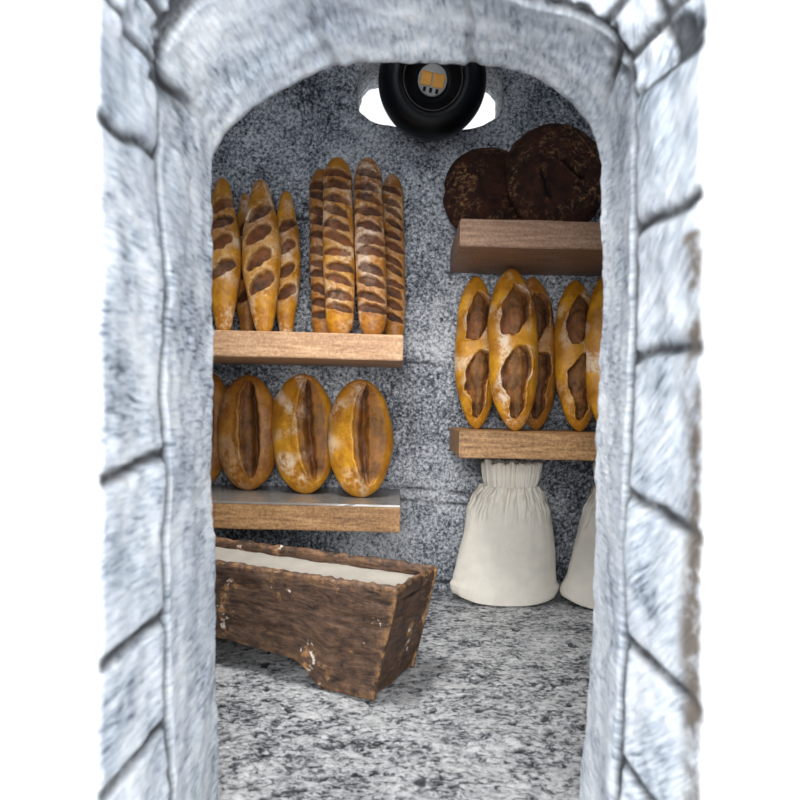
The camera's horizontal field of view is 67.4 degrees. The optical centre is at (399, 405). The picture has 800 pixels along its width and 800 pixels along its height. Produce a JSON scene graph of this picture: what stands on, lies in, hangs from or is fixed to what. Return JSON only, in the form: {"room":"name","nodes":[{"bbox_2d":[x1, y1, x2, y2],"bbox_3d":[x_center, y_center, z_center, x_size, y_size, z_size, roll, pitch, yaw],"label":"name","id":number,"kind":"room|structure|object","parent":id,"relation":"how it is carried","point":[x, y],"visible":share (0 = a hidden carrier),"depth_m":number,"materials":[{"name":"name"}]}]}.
{"room":"food shop","nodes":[
{"label":"food shop","id":0,"kind":"room"},
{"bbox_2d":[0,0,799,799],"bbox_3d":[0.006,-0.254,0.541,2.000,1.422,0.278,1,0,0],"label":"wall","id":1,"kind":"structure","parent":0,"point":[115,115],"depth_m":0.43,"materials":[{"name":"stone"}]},
{"bbox_2d":[215,590,593,799],"bbox_3d":[-0.009,0.484,0.946,2.051,0.061,1.152,1,0,0],"label":"floor","id":2,"kind":"structure","parent":0,"point":[492,703],"depth_m":0.88,"materials":[{"name":"stone"}]},
{"bbox_2d":[214,536,437,699],"bbox_3d":[-0.357,0.355,1.133,0.852,0.183,0.161,1,0,23],"label":"trough","id":3,"kind":"object","parent":2,"relation":"on","point":[353,637],"visible":0.41,"depth_m":0.97,"materials":[{"name":"brown wood"}]},
{"bbox_2d":[215,547,413,585],"bbox_3d":[-0.359,0.296,1.136,0.782,0.028,0.123,1,0,23],"label":"flour","id":4,"kind":"object","parent":3,"relation":"in","point":[292,564],"visible":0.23,"depth_m":1.09,"materials":[{"name":"white food"}]},
{"bbox_2d":[450,458,559,605],"bbox_3d":[0.254,0.294,1.437,0.264,0.335,0.113,1,0,0],"label":"sack","id":5,"kind":"object","parent":2,"relation":"on","point":[506,556],"visible":1,"depth_m":1.39,"materials":[{"name":"white fabric"}]},
{"bbox_2d":[560,461,595,608],"bbox_3d":[0.507,0.297,1.418,0.248,0.340,0.118,1,0,0],"label":"sack","id":6,"kind":"object","parent":2,"relation":"on","point":[577,585],"visible":0.22,"depth_m":1.39,"materials":[{"name":"white fabric"}]},
{"bbox_2d":[211,62,601,592],"bbox_3d":[0.006,-0.245,1.563,2.060,1.440,0.134,1,0,0],"label":"wall","id":7,"kind":"structure","parent":0,"point":[282,141],"depth_m":1.50,"materials":[{"name":"stone"}]},
{"bbox_2d":[211,484,399,532],"bbox_3d":[-0.303,0.229,1.374,0.606,0.058,0.250,1,0,0],"label":"wall shelf","id":8,"kind":"object","parent":7,"relation":"attached to","point":[262,507],"visible":0.67,"depth_m":1.25,"materials":[{"name":"brown wood"}]},
{"bbox_2d":[210,372,226,482],"bbox_3d":[-0.479,0.054,1.452,0.145,0.284,0.068,1,0,-9],"label":"loaf","id":9,"kind":"object","parent":8,"relation":"on","point":[219,388],"visible":0.22,"depth_m":1.44,"materials":[{"name":"brown food"}]},
{"bbox_2d":[217,375,274,489],"bbox_3d":[-0.360,0.062,1.423,0.147,0.272,0.078,1,0,-11],"label":"loaf","id":10,"kind":"object","parent":8,"relation":"on","point":[244,420],"visible":0.94,"depth_m":1.40,"materials":[{"name":"brown food"}]},
{"bbox_2d":[272,374,331,493],"bbox_3d":[-0.227,0.063,1.392,0.151,0.278,0.082,1,0,10],"label":"loaf","id":11,"kind":"object","parent":8,"relation":"on","point":[301,410],"visible":0.98,"depth_m":1.38,"materials":[{"name":"brown food"}]},
{"bbox_2d":[328,379,393,497],"bbox_3d":[-0.091,0.072,1.367,0.144,0.267,0.092,1,0,25],"label":"loaf","id":12,"kind":"object","parent":8,"relation":"on","point":[360,431],"visible":1,"depth_m":1.35,"materials":[{"name":"brown food"}]},
{"bbox_2d":[213,330,402,367],"bbox_3d":[-0.305,-0.129,1.374,0.624,0.056,0.249,1,0,0],"label":"wall shelf","id":13,"kind":"object","parent":7,"relation":"attached to","point":[229,346],"visible":0.67,"depth_m":1.25,"materials":[{"name":"brown wood"}]},
{"bbox_2d":[211,178,240,329],"bbox_3d":[-0.411,-0.353,1.388,0.119,0.388,0.078,1,0,40],"label":"loaf","id":14,"kind":"object","parent":13,"relation":"on","point":[226,271],"visible":0.77,"depth_m":1.36,"materials":[{"name":"brown food"}]},
{"bbox_2d":[236,193,253,330],"bbox_3d":[-0.377,-0.341,1.462,0.064,0.366,0.050,1,0,33],"label":"loaf","id":15,"kind":"object","parent":13,"relation":"on","point":[246,322],"visible":0.4,"depth_m":1.45,"materials":[{"name":"brown food"}]},
{"bbox_2d":[241,179,280,330],"bbox_3d":[-0.319,-0.349,1.383,0.124,0.385,0.091,1,0,37],"label":"loaf","id":16,"kind":"object","parent":13,"relation":"on","point":[261,240],"visible":0.94,"depth_m":1.35,"materials":[{"name":"brown food"}]},
{"bbox_2d":[276,191,299,331],"bbox_3d":[-0.272,-0.341,1.435,0.073,0.369,0.070,1,0,29],"label":"loaf","id":17,"kind":"object","parent":13,"relation":"on","point":[289,282],"visible":0.78,"depth_m":1.42,"materials":[{"name":"brown food"}]},
{"bbox_2d":[309,169,329,332],"bbox_3d":[-0.187,-0.368,1.451,0.059,0.428,0.084,1,0,-31],"label":"baguette","id":18,"kind":"object","parent":13,"relation":"on","point":[319,325],"visible":0.52,"depth_m":1.43,"materials":[{"name":"brown food"}]},
{"bbox_2d":[322,157,354,332],"bbox_3d":[-0.142,-0.373,1.385,0.072,0.440,0.126,1,0,-17],"label":"baguette","id":19,"kind":"object","parent":13,"relation":"on","point":[338,224],"visible":0.98,"depth_m":1.36,"materials":[{"name":"brown food"}]},
{"bbox_2d":[354,157,386,334],"bbox_3d":[-0.069,-0.371,1.383,0.070,0.440,0.121,1,0,-21],"label":"baguette","id":20,"kind":"object","parent":13,"relation":"on","point":[369,246],"visible":0.96,"depth_m":1.36,"materials":[{"name":"brown food"}]},
{"bbox_2d":[382,174,405,335],"bbox_3d":[-0.016,-0.360,1.450,0.055,0.421,0.075,1,0,-23],"label":"baguette","id":21,"kind":"object","parent":13,"relation":"on","point":[392,191],"visible":0.77,"depth_m":1.44,"materials":[{"name":"brown food"}]},
{"bbox_2d":[378,62,485,140],"bbox_3d":[0.083,-0.784,1.490,0.255,0.292,0.330,1,0,5],"label":"spot lamp","id":22,"kind":"object","parent":7,"relation":"attached to","point":[424,101],"visible":0.7,"depth_m":1.39,"materials":[{"name":"black metal"}]},
{"bbox_2d":[449,427,596,460],"bbox_3d":[0.361,0.086,1.374,0.475,0.057,0.249,1,0,0],"label":"wall shelf","id":23,"kind":"object","parent":7,"relation":"attached to","point":[465,442],"visible":0.57,"depth_m":1.25,"materials":[{"name":"brown wood"}]},
{"bbox_2d":[454,276,492,428],"bbox_3d":[0.180,-0.131,1.424,0.098,0.368,0.082,1,0,19],"label":"loaf","id":24,"kind":"object","parent":23,"relation":"on","point":[471,357],"visible":0.86,"depth_m":1.41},
{"bbox_2d":[487,268,537,430],"bbox_3d":[0.257,-0.133,1.364,0.114,0.378,0.098,1,0,-4],"label":"loaf","id":25,"kind":"object","parent":23,"relation":"on","point":[512,333],"visible":0.99,"depth_m":1.34,"materials":[{"name":"brown food"}]},
{"bbox_2d":[525,277,555,429],"bbox_3d":[0.325,-0.129,1.452,0.111,0.374,0.070,1,0,-1],"label":"loaf","id":26,"kind":"object","parent":23,"relation":"on","point":[546,385],"visible":0.48,"depth_m":1.43,"materials":[{"name":"brown food"}]},
{"bbox_2d":[554,280,592,431],"bbox_3d":[0.421,-0.123,1.424,0.106,0.365,0.082,1,0,-6],"label":"loaf","id":27,"kind":"object","parent":23,"relation":"on","point":[572,310],"visible":0.79,"depth_m":1.40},
{"bbox_2d":[585,276,603,420],"bbox_3d":[0.474,-0.128,1.360,0.106,0.378,0.105,1,0,24],"label":"loaf","id":28,"kind":"object","parent":23,"relation":"on","point":[594,322],"visible":0.15,"depth_m":1.35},
{"bbox_2d":[450,219,602,275],"bbox_3d":[0.367,-0.356,1.374,0.484,0.060,0.250,1,0,0],"label":"wall shelf","id":29,"kind":"object","parent":7,"relation":"attached to","point":[528,247],"visible":0.73,"depth_m":1.25,"materials":[{"name":"brown wood"}]},
{"bbox_2d":[443,147,521,228],"bbox_3d":[0.211,-0.507,1.431,0.215,0.235,0.081,1,0,2],"label":"loaf","id":30,"kind":"object","parent":29,"relation":"on","point":[475,184],"visible":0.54,"depth_m":1.40,"materials":[{"name":"brown food"}]},
{"bbox_2d":[506,123,601,221],"bbox_3d":[0.355,-0.515,1.350,0.232,0.259,0.085,1,0,2],"label":"loaf","id":31,"kind":"object","parent":29,"relation":"on","point":[554,170],"visible":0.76,"depth_m":1.32,"materials":[{"name":"brown food"}]}
]}

